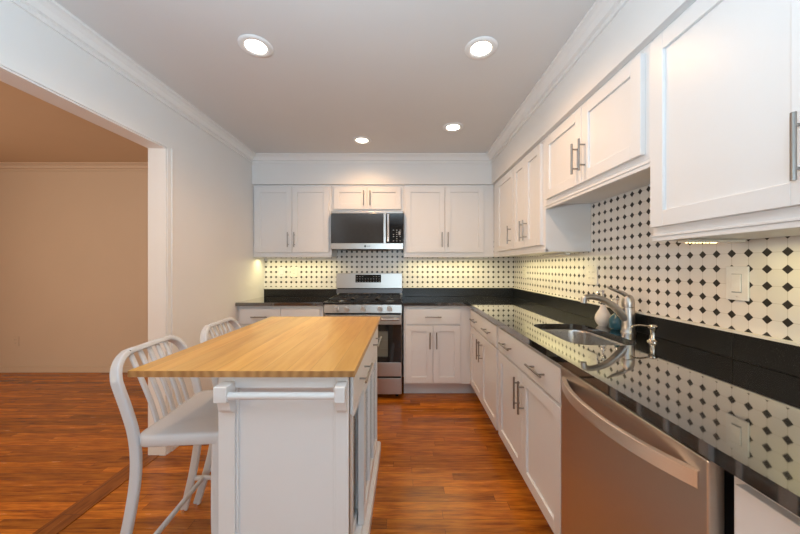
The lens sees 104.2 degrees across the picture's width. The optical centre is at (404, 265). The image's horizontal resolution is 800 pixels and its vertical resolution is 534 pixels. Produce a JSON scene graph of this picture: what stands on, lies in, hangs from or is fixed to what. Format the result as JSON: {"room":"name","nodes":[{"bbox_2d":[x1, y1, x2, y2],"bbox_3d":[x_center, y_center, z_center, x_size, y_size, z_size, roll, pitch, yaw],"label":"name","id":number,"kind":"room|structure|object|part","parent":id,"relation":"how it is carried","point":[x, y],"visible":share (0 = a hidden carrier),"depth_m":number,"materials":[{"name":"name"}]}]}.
{"room":"kitchen","nodes":[
{"label":"kitchen","id":0,"kind":"room"},
{"bbox_2d":[0,171,147,365],"bbox_3d":[-3.500,0.027,3.730,3.600,2.460,0.100,0,0,0],"label":"wall","id":1,"kind":"structure","parent":0,"point":[74,244],"depth_m":3.68,"materials":[{"name":"paint"}]},
{"bbox_2d":[0,366,132,372],"bbox_3d":[-3.500,1.220,3.671,3.600,0.075,0.018,0,0,0],"label":"baseboard","id":2,"kind":"structure","parent":1,"relation":"attached to","point":[3,369],"depth_m":3.67,"materials":[{"name":"paint"}]},
{"bbox_2d":[0,162,147,170],"bbox_3d":[-3.500,-1.163,3.643,3.600,0.081,0.075,0,0,0],"label":"trim","id":3,"kind":"structure","parent":1,"relation":"attached to","point":[4,166],"depth_m":3.64,"materials":[{"name":"paint"}]},
{"bbox_2d":[0,81,147,161],"bbox_3d":[-3.550,-1.253,0.665,3.700,0.100,6.230,0,0,0],"label":"ceiling","id":4,"kind":"structure","parent":0,"point":[32,129],"depth_m":2.91,"materials":[{"name":"paint"}]},
{"bbox_2d":[0,0,264,406],"bbox_3d":[-1.645,0.007,0.540,0.110,2.500,5.980,0,0,0],"label":"wall","id":5,"kind":"structure","parent":0,"point":[215,268],"depth_m":2.26,"materials":[{"name":"paint"}]},
{"bbox_2d":[0,62,172,455],"bbox_3d":[-1.645,0.234,0.737,0.118,2.045,2.673,0,0,0],"label":"trim","id":6,"kind":"structure","parent":5,"relation":"attached to","point":[157,153],"depth_m":2.06,"materials":[{"name":"paint"}]},
{"bbox_2d":[9,0,255,162],"bbox_3d":[-1.552,-1.107,0.393,0.075,0.081,5.685,0,0,0],"label":"trim","id":7,"kind":"structure","parent":5,"relation":"attached to","point":[51,13],"depth_m":1.70,"materials":[{"name":"paint"}]},
{"bbox_2d":[0,373,553,533],"bbox_3d":[-2.030,1.307,0.615,6.740,0.100,6.330,0,0,0],"label":"floor","id":8,"kind":"structure","parent":0,"point":[445,467],"depth_m":1.94,"materials":[{"name":"red wood"}]},
{"bbox_2d":[32,454,158,533],"bbox_3d":[-1.688,1.255,0.737,0.115,0.004,2.673,0,0,0],"label":"trim","id":9,"kind":"structure","parent":8,"relation":"on","point":[60,522],"depth_m":1.66,"materials":[{"name":"brown wood"}]},
{"bbox_2d":[109,335,217,533],"bbox_3d":[-0.918,0.792,1.376,0.436,0.930,0.503,0,0,-5],"label":"bar stool","id":10,"kind":"object","parent":8,"relation":"on","point":[194,422],"visible":0.74,"depth_m":1.22,"materials":[{"name":"silver metal"}]},
{"bbox_3d":[-0.862,0.652,1.381,0.323,0.042,0.442,0,0,-5],"label":"seat","id":11,"kind":"part","parent":10,"relation":"part of","materials":[{"name":"white metal"}]},
{"bbox_3d":[-0.709,0.952,1.176,0.052,0.590,0.042,0,0,-5],"label":"leg","id":12,"kind":"part","parent":10,"relation":"part of","materials":[{"name":"white metal"}]},
{"bbox_2d":[193,317,240,506],"bbox_3d":[-0.922,0.792,1.891,0.436,0.930,0.503,0,0,-5],"label":"bar stool","id":13,"kind":"object","parent":8,"relation":"on","point":[207,328],"visible":0.27,"depth_m":1.68,"materials":[{"name":"silver metal"}]},
{"bbox_2d":[128,317,381,533],"bbox_3d":[-0.527,0.800,1.552,0.764,0.914,1.125,0,0,0],"label":"kitchen island","id":14,"kind":"object","parent":8,"relation":"on","point":[299,450],"visible":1,"depth_m":1.06,"materials":[{"name":"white wood"}]},
{"bbox_3d":[-0.409,0.776,1.063,0.438,0.822,0.034,0,0,0],"label":"panel","id":15,"kind":"part","parent":14,"relation":"part of","materials":[{"name":"paint"}]},
{"bbox_3d":[-0.224,0.847,1.366,0.016,0.620,0.508,0,0,0],"label":"sliding door","id":16,"kind":"part","parent":14,"relation":"part of","materials":[{"name":"paint"}]},
{"bbox_3d":[-0.224,0.847,1.366,0.004,0.538,0.426,0,0,0],"label":"glass pane","id":17,"kind":"part","parent":14,"relation":"part of","materials":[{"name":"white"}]},
{"bbox_3d":[-0.185,0.447,1.323,0.010,0.136,0.485,0,0,0],"label":"drawer","id":18,"kind":"part","parent":14,"relation":"part of","materials":[{"name":"paint"}]},
{"bbox_3d":[-0.207,0.775,1.573,0.055,0.820,1.025,0,0,0],"label":"frame","id":19,"kind":"part","parent":14,"relation":"part of","materials":[{"name":"paint"}]},
{"bbox_3d":[-0.163,0.445,1.305,0.035,0.010,0.230,0,0,0],"label":"handle","id":20,"kind":"part","parent":14,"relation":"part of","materials":[{"name":"silver metal"}]},
{"bbox_3d":[-0.196,0.847,1.716,0.028,0.620,0.653,0,0,0],"label":"sliding door","id":21,"kind":"part","parent":14,"relation":"part of","materials":[{"name":"paint"}]},
{"bbox_3d":[-0.196,0.847,1.716,0.004,0.538,0.571,0,0,0],"label":"glass pane","id":22,"kind":"part","parent":14,"relation":"part of","materials":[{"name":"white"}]},
{"bbox_3d":[-0.185,0.447,1.821,0.010,0.136,0.498,0,0,0],"label":"drawer","id":23,"kind":"part","parent":14,"relation":"part of","materials":[{"name":"paint"}]},
{"bbox_3d":[-0.163,0.445,1.833,0.035,0.010,0.245,0,0,0],"label":"handle","id":24,"kind":"part","parent":14,"relation":"part of","materials":[{"name":"silver metal"}]},
{"bbox_2d":[238,305,324,327],"bbox_3d":[-1.183,0.816,3.217,0.811,0.883,0.624,0,0,0],"label":"base cabinet","id":25,"kind":"object","parent":8,"relation":"on","point":[247,315],"visible":0.2,"depth_m":2.94,"materials":[{"name":"paint"}]},
{"bbox_3d":[-1.369,0.477,2.950,0.378,0.142,0.020,0,0,0],"label":"drawer","id":26,"kind":"part","parent":25,"relation":"part of","materials":[{"name":"paint"}]},
{"bbox_2d":[235,296,332,305],"bbox_3d":[-1.177,0.358,3.216,0.821,0.030,0.609,0,0,0],"label":"countertop","id":27,"kind":"structure","parent":25,"relation":"on","point":[266,300],"depth_m":3.01,"materials":[{"name":"black stone"}]},
{"bbox_3d":[-0.991,0.477,2.950,0.370,0.142,0.020,0,0,0],"label":"drawer","id":28,"kind":"part","parent":25,"relation":"part of","materials":[{"name":"paint"}]},
{"bbox_2d":[324,273,402,395],"bbox_3d":[-0.397,0.668,3.182,0.737,1.178,0.626,0,0,0],"label":"gas range","id":29,"kind":"object","parent":8,"relation":"on","point":[360,294],"visible":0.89,"depth_m":2.93,"materials":[{"name":"silver metal"}]},
{"bbox_3d":[-0.397,0.750,2.942,0.727,0.579,0.033,0,0,0],"label":"oven door","id":30,"kind":"part","parent":29,"relation":"part of","materials":[{"name":"silver metal"}]},
{"bbox_2d":[324,293,402,303],"bbox_3d":[-0.397,0.331,3.211,0.737,0.057,0.568,0,0,0],"label":"cooktop","id":31,"kind":"object","parent":29,"relation":"in","point":[342,298],"depth_m":3.08,"materials":[{"name":"black metal"}]},
{"bbox_3d":[-0.397,1.132,2.942,0.727,0.150,0.033,0,0,0],"label":"warming drawer","id":32,"kind":"part","parent":29,"relation":"part of","materials":[{"name":"silver metal"}]},
{"bbox_3d":[-0.397,0.495,2.897,0.675,0.022,0.056,0,0,0],"label":"handle","id":33,"kind":"part","parent":29,"relation":"part of","materials":[{"name":"silver metal"}]},
{"bbox_3d":[-0.397,0.730,2.942,0.727,0.355,0.031,0,0,0],"label":"door glass","id":34,"kind":"part","parent":29,"relation":"part of","materials":[{"name":"black glass"}]},
{"bbox_2d":[404,306,474,392],"bbox_3d":[0.614,0.816,3.217,1.251,0.883,0.624,0,0,0],"label":"base cabinet","id":35,"kind":"object","parent":8,"relation":"on","point":[436,338],"visible":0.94,"depth_m":2.95,"materials":[{"name":"paint"}]},
{"bbox_3d":[0.134,0.835,2.950,0.256,0.543,0.020,0,0,0],"label":"door","id":36,"kind":"part","parent":35,"relation":"part of","materials":[{"name":"paint"}]},
{"bbox_3d":[0.264,0.477,2.950,0.516,0.142,0.020,0,0,0],"label":"drawer","id":37,"kind":"part","parent":35,"relation":"part of","materials":[{"name":"paint"}]},
{"bbox_3d":[0.394,0.835,2.950,0.256,0.543,0.020,0,0,0],"label":"door","id":38,"kind":"part","parent":35,"relation":"part of","materials":[{"name":"paint"}]},
{"bbox_2d":[402,296,799,516],"bbox_3d":[0.602,0.358,1.585,1.256,0.030,3.870,0,0,0],"label":"countertop","id":39,"kind":"structure","parent":35,"relation":"on","point":[742,417],"depth_m":0.89,"materials":[{"name":"black stone"}]},
{"bbox_2d":[541,329,624,344],"bbox_3d":[0.890,0.465,1.595,0.350,0.185,0.540,0,0,0],"label":"sink","id":40,"kind":"object","parent":39,"relation":"in","point":[575,336],"visible":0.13,"depth_m":1.81,"materials":[{"name":"metal"}]},
{"bbox_2d":[595,290,610,325],"bbox_3d":[1.139,0.240,1.790,0.087,0.205,0.085,0,0,0],"label":"soap bottle","id":41,"kind":"object","parent":39,"relation":"on","point":[602,316],"visible":0.84,"depth_m":1.77,"materials":[{"name":"white ceramic"}]},
{"bbox_2d":[580,286,635,333],"bbox_3d":[1.045,0.223,1.604,0.278,0.240,0.068,0,0,0],"label":"faucet","id":42,"kind":"object","parent":39,"relation":"on","point":[626,312],"visible":1,"depth_m":1.59,"materials":[{"name":"silver metal"}]},
{"bbox_3d":[1.032,0.219,1.604,0.252,0.147,0.046,0,0,0],"label":"spout","id":43,"kind":"part","parent":42,"relation":"part of","materials":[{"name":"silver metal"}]},
{"bbox_3d":[1.109,0.156,1.604,0.139,0.106,0.058,0,0,0],"label":"lever","id":44,"kind":"part","parent":42,"relation":"part of","materials":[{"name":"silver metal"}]},
{"bbox_2d":[608,298,620,330],"bbox_3d":[1.145,0.258,1.676,0.082,0.171,0.082,0,0,19],"label":"soap bottle","id":45,"kind":"object","parent":39,"relation":"on","point":[614,321],"visible":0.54,"depth_m":1.66,"materials":[{"name":"teal glass"}]},
{"bbox_2d":[630,324,658,342],"bbox_3d":[1.082,0.304,1.408,0.124,0.078,0.044,0,0,0],"label":"soap dispenser","id":46,"kind":"object","parent":39,"relation":"on","point":[652,328],"visible":1,"depth_m":1.40,"materials":[{"name":"silver metal"}]},
{"bbox_3d":[1.079,0.275,1.408,0.120,0.021,0.035,0,0,0],"label":"spout","id":47,"kind":"part","parent":46,"relation":"part of","materials":[{"name":"silver metal"}]},
{"bbox_2d":[469,309,499,429],"bbox_3d":[0.909,0.816,2.515,0.660,0.883,0.887,0,0,0],"label":"base cabinet","id":48,"kind":"object","parent":8,"relation":"on","point":[484,350],"visible":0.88,"depth_m":2.41,"materials":[{"name":"paint"}]},
{"bbox_3d":[0.625,0.477,2.719,0.020,0.142,0.412,0,0,0],"label":"drawer","id":49,"kind":"part","parent":48,"relation":"part of","materials":[{"name":"paint"}]},
{"bbox_3d":[0.625,0.835,2.719,0.020,0.543,0.412,0,0,0],"label":"door","id":50,"kind":"part","parent":48,"relation":"part of","materials":[{"name":"paint"}]},
{"bbox_3d":[0.625,0.477,2.300,0.020,0.142,0.417,0,0,0],"label":"drawer","id":51,"kind":"part","parent":48,"relation":"part of","materials":[{"name":"paint"}]},
{"bbox_3d":[0.625,0.835,2.300,0.020,0.543,0.417,0,0,0],"label":"door","id":52,"kind":"part","parent":48,"relation":"part of","materials":[{"name":"paint"}]},
{"bbox_2d":[498,327,561,533],"bbox_3d":[0.909,0.816,1.643,0.660,0.883,0.854,0,0,0],"label":"base cabinet","id":53,"kind":"object","parent":8,"relation":"on","point":[529,381],"visible":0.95,"depth_m":1.50,"materials":[{"name":"paint"}]},
{"bbox_3d":[0.597,0.480,1.856,0.036,0.011,0.170,0,0,0],"label":"handle","id":54,"kind":"part","parent":53,"relation":"part of","materials":[{"name":"silver metal"}]},
{"bbox_3d":[0.625,0.835,1.847,0.020,0.543,0.407,0,0,0],"label":"door","id":55,"kind":"part","parent":53,"relation":"part of","materials":[{"name":"paint"}]},
{"bbox_3d":[0.597,0.682,1.672,0.036,0.170,0.011,0,0,0],"label":"handle","id":56,"kind":"part","parent":53,"relation":"part of","materials":[{"name":"silver metal"}]},
{"bbox_3d":[0.597,0.682,1.610,0.036,0.170,0.011,0,0,0],"label":"handle","id":57,"kind":"part","parent":53,"relation":"part of","materials":[{"name":"silver metal"}]},
{"bbox_3d":[0.625,0.477,1.641,0.020,0.142,0.818,0,0,0],"label":"drawer","id":58,"kind":"part","parent":53,"relation":"part of","materials":[{"name":"paint"}]},
{"bbox_3d":[0.597,0.480,1.430,0.036,0.011,0.170,0,0,0],"label":"handle","id":59,"kind":"part","parent":53,"relation":"part of","materials":[{"name":"silver metal"}]},
{"bbox_3d":[0.625,0.835,1.435,0.020,0.543,0.407,0,0,0],"label":"door","id":60,"kind":"part","parent":53,"relation":"part of","materials":[{"name":"paint"}]},
{"bbox_2d":[561,366,733,533],"bbox_3d":[0.870,0.821,0.913,0.660,0.872,0.590,0,0,0],"label":"dishwasher","id":61,"kind":"object","parent":8,"relation":"on","point":[621,473],"visible":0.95,"depth_m":0.83,"materials":[{"name":"silver metal"}]},
{"bbox_3d":[0.576,0.439,0.913,0.072,0.038,0.552,0,0,0],"label":"handle","id":62,"kind":"part","parent":61,"relation":"part of","materials":[{"name":"silver metal"}]},
{"bbox_2d":[724,469,733,533],"bbox_3d":[0.920,0.766,0.915,0.560,0.762,0.586,0,0,0],"label":"tub","id":63,"kind":"object","parent":61,"relation":"in","point":[728,477],"depth_m":0.62,"materials":[{"name":"black ceramic"}]},
{"bbox_2d":[734,476,799,533],"bbox_3d":[0.909,0.816,0.126,0.660,0.883,0.951,0,0,0],"label":"base cabinet","id":64,"kind":"object","parent":8,"relation":"on","point":[755,512],"visible":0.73,"depth_m":0.54,"materials":[{"name":"paint"}]},
{"bbox_2d":[55,0,595,152],"bbox_3d":[-0.125,-1.198,0.590,2.930,0.100,6.080,0,0,0],"label":"ceiling","id":65,"kind":"structure","parent":0,"point":[391,73],"depth_m":1.74,"materials":[{"name":"paint"}]},
{"bbox_2d":[237,34,273,57],"bbox_3d":[-0.777,-1.143,1.623,0.170,0.009,0.170,0,0,0],"label":"recessed light","id":66,"kind":"object","parent":65,"relation":"in","point":[254,45],"visible":1,"depth_m":1.61,"materials":[{"name":"paint"}]},
{"bbox_2d":[353,136,370,143],"bbox_3d":[-0.392,-1.143,2.834,0.170,0.009,0.170,0,0,0],"label":"recessed light","id":67,"kind":"object","parent":65,"relation":"in","point":[359,139],"visible":1,"depth_m":2.82,"materials":[{"name":"paint"}]},
{"bbox_2d":[443,122,462,131],"bbox_3d":[0.396,-1.143,2.569,0.170,0.009,0.170,0,0,0],"label":"recessed light","id":68,"kind":"object","parent":65,"relation":"in","point":[454,126],"visible":1,"depth_m":2.56,"materials":[{"name":"paint"}]},
{"bbox_2d":[465,36,497,59],"bbox_3d":[0.400,-1.143,1.638,0.170,0.009,0.170,0,0,0],"label":"recessed light","id":69,"kind":"object","parent":65,"relation":"in","point":[482,47],"visible":1,"depth_m":1.63,"materials":[{"name":"paint"}]},
{"bbox_2d":[402,216,403,376],"bbox_3d":[-0.180,0.054,3.580,3.040,2.405,0.100,0,0,0],"label":"wall","id":70,"kind":"structure","parent":0,"point":[403,216],"depth_m":3.53,"materials":[{"name":"paint"}]},
{"bbox_2d":[253,185,336,257],"bbox_3d":[-1.178,-0.470,3.363,0.820,0.759,0.316,0,0,0],"label":"upper cabinet","id":71,"kind":"object","parent":70,"relation":"attached to","point":[291,221],"visible":0.99,"depth_m":3.25,"materials":[{"name":"paint"}]},
{"bbox_3d":[-1.370,-0.483,3.250,0.380,0.683,0.020,0,0,0],"label":"door","id":72,"kind":"part","parent":71,"relation":"part of","materials":[{"name":"paint"}]},
{"bbox_3d":[-1.178,-0.103,3.266,0.820,0.024,0.028,0,0,0],"label":"light rail","id":73,"kind":"part","parent":71,"relation":"part of","materials":[{"name":"paint"}]},
{"bbox_3d":[-0.985,-0.483,3.250,0.383,0.683,0.020,0,0,0],"label":"door","id":74,"kind":"part","parent":71,"relation":"part of","materials":[{"name":"paint"}]},
{"bbox_2d":[312,257,329,258],"bbox_3d":[-0.925,-0.086,3.435,0.190,0.016,0.030,0,0,0],"label":"light","id":75,"kind":"object","parent":71,"relation":"attached to","point":[312,257],"visible":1,"depth_m":3.42,"materials":[{"name":"white plastic"}]},
{"bbox_2d":[264,287,336,295],"bbox_3d":[-1.177,0.290,3.511,0.821,0.105,0.022,0,0,0],"label":"backsplash","id":76,"kind":"structure","parent":70,"relation":"attached to","point":[268,291],"depth_m":3.50,"materials":[{"name":"black stone"}]},
{"bbox_2d":[332,185,403,215],"bbox_3d":[-0.390,-0.708,3.363,0.752,0.285,0.316,0,0,0],"label":"upper cabinet","id":77,"kind":"object","parent":70,"relation":"attached to","point":[344,197],"visible":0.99,"depth_m":3.24,"materials":[{"name":"paint"}]},
{"bbox_3d":[-0.570,-0.709,3.250,0.344,0.232,0.020,0,0,0],"label":"door","id":78,"kind":"part","parent":77,"relation":"part of","materials":[{"name":"paint"}]},
{"bbox_2d":[331,211,402,250],"bbox_3d":[-0.390,-0.362,3.334,0.744,0.398,0.374,0,0,0],"label":"microwave","id":79,"kind":"object","parent":77,"relation":"attached to","point":[350,230],"visible":1,"depth_m":3.19,"materials":[{"name":"silver metal"}]},
{"bbox_3d":[-0.492,-0.388,3.208,0.540,0.305,0.027,0,0,0],"label":"door","id":80,"kind":"part","parent":79,"relation":"part of","materials":[{"name":"black glass"}]},
{"bbox_3d":[-0.390,-0.203,3.208,0.744,0.061,0.029,0,0,0],"label":"trim","id":81,"kind":"part","parent":79,"relation":"part of","materials":[{"name":"silver metal"}]},
{"bbox_3d":[-0.172,-0.388,3.171,0.026,0.280,0.048,0,0,0],"label":"handle","id":82,"kind":"part","parent":79,"relation":"part of","materials":[{"name":"silver metal"}]},
{"bbox_3d":[-0.106,-0.388,3.208,0.177,0.305,0.027,0,0,0],"label":"control panel","id":83,"kind":"part","parent":79,"relation":"part of","materials":[{"name":"black glass"}]},
{"bbox_3d":[-0.220,-0.709,3.250,0.349,0.232,0.020,0,0,0],"label":"door","id":84,"kind":"part","parent":77,"relation":"part of","materials":[{"name":"paint"}]},
{"bbox_2d":[265,240,513,294],"bbox_3d":[-0.179,0.017,3.526,2.822,0.620,0.008,0,0,0],"label":"tiled wall","id":85,"kind":"structure","parent":70,"relation":"attached to","point":[490,271],"depth_m":3.52,"materials":[{"name":"white tile"}]},
{"bbox_2d":[279,267,284,276],"bbox_3d":[-1.393,0.067,3.517,0.066,0.110,0.010,0,0,0],"label":"light switch","id":86,"kind":"object","parent":85,"relation":"attached to","point":[281,269],"visible":1,"depth_m":3.52,"materials":[{"name":"white plastic"}]},
{"bbox_2d":[291,267,297,276],"bbox_3d":[-1.253,0.067,3.518,0.080,0.115,0.008,0,0,0],"label":"wall outlet","id":87,"kind":"object","parent":85,"relation":"attached to","point":[294,270],"visible":1,"depth_m":3.52,"materials":[{"name":"plastic"}]},
{"bbox_2d":[404,185,493,257],"bbox_3d":[0.459,-0.470,3.363,0.942,0.759,0.316,0,0,0],"label":"upper cabinet","id":88,"kind":"object","parent":70,"relation":"attached to","point":[441,221],"visible":1,"depth_m":3.25,"materials":[{"name":"paint"}]},
{"bbox_3d":[0.208,-0.483,3.250,0.409,0.683,0.020,0,0,0],"label":"door","id":89,"kind":"part","parent":88,"relation":"part of","materials":[{"name":"paint"}]},
{"bbox_3d":[0.447,-0.103,3.266,0.917,0.024,0.028,0,0,0],"label":"light rail","id":90,"kind":"part","parent":88,"relation":"part of","materials":[{"name":"paint"}]},
{"bbox_3d":[0.620,-0.483,3.250,0.405,0.683,0.020,0,0,0],"label":"door","id":91,"kind":"part","parent":88,"relation":"part of","materials":[{"name":"paint"}]},
{"bbox_2d":[466,257,482,258],"bbox_3d":[0.770,-0.086,3.435,0.180,0.016,0.030,0,0,0],"label":"light","id":92,"kind":"object","parent":88,"relation":"attached to","point":[467,257],"visible":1,"depth_m":3.42,"materials":[{"name":"white plastic"}]},
{"bbox_2d":[403,287,512,295],"bbox_3d":[0.602,0.290,3.511,1.256,0.105,0.022,0,0,0],"label":"backsplash","id":93,"kind":"structure","parent":70,"relation":"attached to","point":[407,291],"depth_m":3.50,"materials":[{"name":"black stone"}]},
{"bbox_2d":[252,0,695,184],"bbox_3d":[-0.175,-1.000,0.540,2.830,0.297,5.980,0,0,0],"label":"wall","id":94,"kind":"structure","parent":0,"point":[638,22],"depth_m":2.13,"materials":[{"name":"paint"}]},
{"bbox_2d":[253,153,490,162],"bbox_3d":[-0.345,-1.107,3.197,2.490,0.081,0.075,0,0,0],"label":"trim","id":95,"kind":"structure","parent":94,"relation":"attached to","point":[259,157],"depth_m":3.20,"materials":[{"name":"paint"}]},
{"bbox_2d":[486,0,628,162],"bbox_3d":[0.863,-1.107,0.393,0.075,0.081,5.685,0,0,0],"label":"trim","id":96,"kind":"structure","parent":94,"relation":"attached to","point":[601,13],"depth_m":1.70,"materials":[{"name":"paint"}]},
{"bbox_3d":[1.290,0.054,0.540,0.100,2.405,5.980,0,0,0],"label":"wall","id":97,"kind":"structure","parent":0,"visible":0},
{"bbox_2d":[514,184,799,341],"bbox_3d":[1.236,-0.053,1.590,0.008,0.760,3.880,0,0,0],"label":"tiled wall","id":98,"kind":"structure","parent":97,"relation":"attached to","point":[673,279],"depth_m":1.44,"materials":[{"name":"white tile"}]},
{"bbox_2d":[493,165,540,256],"bbox_3d":[1.053,-0.470,2.940,0.356,0.759,0.636,0,0,0],"label":"upper cabinet","id":99,"kind":"object","parent":98,"relation":"attached to","point":[503,189],"visible":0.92,"depth_m":2.88,"materials":[{"name":"paint"}]},
{"bbox_3d":[0.937,-0.103,2.936,0.028,0.024,0.628,0,0,0],"label":"light rail","id":100,"kind":"part","parent":99,"relation":"part of","materials":[{"name":"paint"}]},
{"bbox_3d":[0.921,-0.483,2.853,0.020,0.683,0.443,0,0,0],"label":"door","id":101,"kind":"part","parent":99,"relation":"part of","materials":[{"name":"paint"}]},
{"bbox_2d":[523,267,525,277],"bbox_3d":[1.228,0.067,3.200,0.008,0.118,0.075,0,0,0],"label":"wall outlet","id":102,"kind":"object","parent":98,"relation":"attached to","point":[524,268],"visible":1,"depth_m":3.19,"materials":[{"name":"plastic"}]},
{"bbox_2d":[513,138,590,254],"bbox_3d":[1.053,-0.470,2.341,0.356,0.759,0.558,0,0,0],"label":"upper cabinet","id":103,"kind":"object","parent":98,"relation":"attached to","point":[563,228],"visible":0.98,"depth_m":2.11,"materials":[{"name":"paint"}]},
{"bbox_3d":[0.921,-0.483,2.492,0.020,0.683,0.252,0,0,0],"label":"door","id":104,"kind":"part","parent":103,"relation":"part of","materials":[{"name":"paint"}]},
{"bbox_3d":[0.937,-0.103,2.341,0.028,0.024,0.558,0,0,0],"label":"light rail","id":105,"kind":"part","parent":103,"relation":"part of","materials":[{"name":"paint"}]},
{"bbox_3d":[0.921,-0.483,2.230,0.020,0.683,0.264,0,0,0],"label":"door","id":106,"kind":"part","parent":103,"relation":"part of","materials":[{"name":"paint"}]},
{"bbox_2d":[544,253,569,256],"bbox_3d":[1.155,-0.086,2.375,0.030,0.016,0.350,0,0,0],"label":"light","id":107,"kind":"object","parent":103,"relation":"attached to","point":[558,254],"visible":1,"depth_m":2.33,"materials":[{"name":"white plastic"}]},
{"bbox_2d":[512,287,650,334],"bbox_3d":[1.220,0.290,2.526,0.022,0.105,1.950,0,0,0],"label":"backsplash","id":108,"kind":"structure","parent":98,"relation":"attached to","point":[571,305],"depth_m":2.28,"materials":[{"name":"black stone"}]},
{"bbox_2d":[586,266,597,284],"bbox_3d":[1.228,0.061,2.045,0.008,0.122,0.118,0,0,0],"label":"wall outlet","id":109,"kind":"object","parent":98,"relation":"attached to","point":[591,271],"visible":1,"depth_m":2.03,"materials":[{"name":"plastic"}]},
{"bbox_2d":[544,41,652,208],"bbox_3d":[1.053,-0.613,1.616,0.356,0.475,0.888,0,0,0],"label":"upper cabinet","id":110,"kind":"object","parent":98,"relation":"attached to","point":[601,151],"visible":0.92,"depth_m":1.47,"materials":[{"name":"paint"}]},
{"bbox_3d":[0.921,-0.628,1.819,0.020,0.394,0.414,0,0,0],"label":"door","id":111,"kind":"part","parent":110,"relation":"part of","materials":[{"name":"paint"}]},
{"bbox_3d":[0.893,-0.565,1.645,0.036,0.160,0.011,0,0,0],"label":"handle","id":112,"kind":"part","parent":110,"relation":"part of","materials":[{"name":"silver metal"}]},
{"bbox_3d":[0.893,-0.565,1.577,0.036,0.160,0.011,0,0,0],"label":"handle","id":113,"kind":"part","parent":110,"relation":"part of","materials":[{"name":"silver metal"}]},
{"bbox_3d":[0.937,-0.387,1.616,0.028,0.024,0.888,0,0,0],"label":"light rail","id":114,"kind":"part","parent":110,"relation":"part of","materials":[{"name":"paint"}]},
{"bbox_3d":[0.941,-0.397,1.616,0.020,0.027,0.888,0,0,0],"label":"hanging rail","id":115,"kind":"part","parent":110,"relation":"part of","materials":[{"name":"paint"}]},
{"bbox_3d":[0.921,-0.628,1.406,0.020,0.394,0.404,0,0,0],"label":"door","id":116,"kind":"part","parent":110,"relation":"part of","materials":[{"name":"paint"}]},
{"bbox_2d":[648,314,732,357],"bbox_3d":[1.220,0.290,1.351,0.022,0.105,0.397,0,0,0],"label":"backsplash","id":117,"kind":"structure","parent":98,"relation":"attached to","point":[710,338],"depth_m":1.30,"materials":[{"name":"black stone"}]},
{"bbox_2d":[650,0,799,241],"bbox_3d":[1.053,-0.470,0.434,0.356,0.759,1.468,0,0,0],"label":"upper cabinet","id":118,"kind":"object","parent":98,"relation":"attached to","point":[725,74],"visible":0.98,"depth_m":0.89,"materials":[{"name":"paint"}]},
{"bbox_2d":[678,239,745,242],"bbox_3d":[1.087,-0.087,1.105,0.205,0.013,0.040,0,0,0],"label":"light","id":119,"kind":"object","parent":118,"relation":"attached to","point":[685,240],"visible":1,"depth_m":1.08,"materials":[{"name":"plastic"}]},
{"bbox_3d":[0.937,-0.103,0.434,0.028,0.024,1.468,0,0,0],"label":"light rail","id":120,"kind":"part","parent":118,"relation":"part of","materials":[{"name":"paint"}]},
{"bbox_3d":[0.893,-0.271,0.706,0.036,0.155,0.011,0,0,0],"label":"handle","id":121,"kind":"part","parent":118,"relation":"part of","materials":[{"name":"silver metal"}]},
{"bbox_2d":[726,266,749,300],"bbox_3d":[1.227,0.064,1.150,0.010,0.125,0.078,0,0,0],"label":"light switch","id":122,"kind":"object","parent":98,"relation":"attached to","point":[737,277],"visible":1,"depth_m":1.14,"materials":[{"name":"white plastic"}]},
{"bbox_2d":[732,330,799,376],"bbox_3d":[1.220,0.290,0.400,0.022,0.105,1.500,0,0,0],"label":"backsplash","id":123,"kind":"structure","parent":98,"relation":"attached to","point":[777,354],"depth_m":1.04,"materials":[{"name":"black stone"}]}
]}

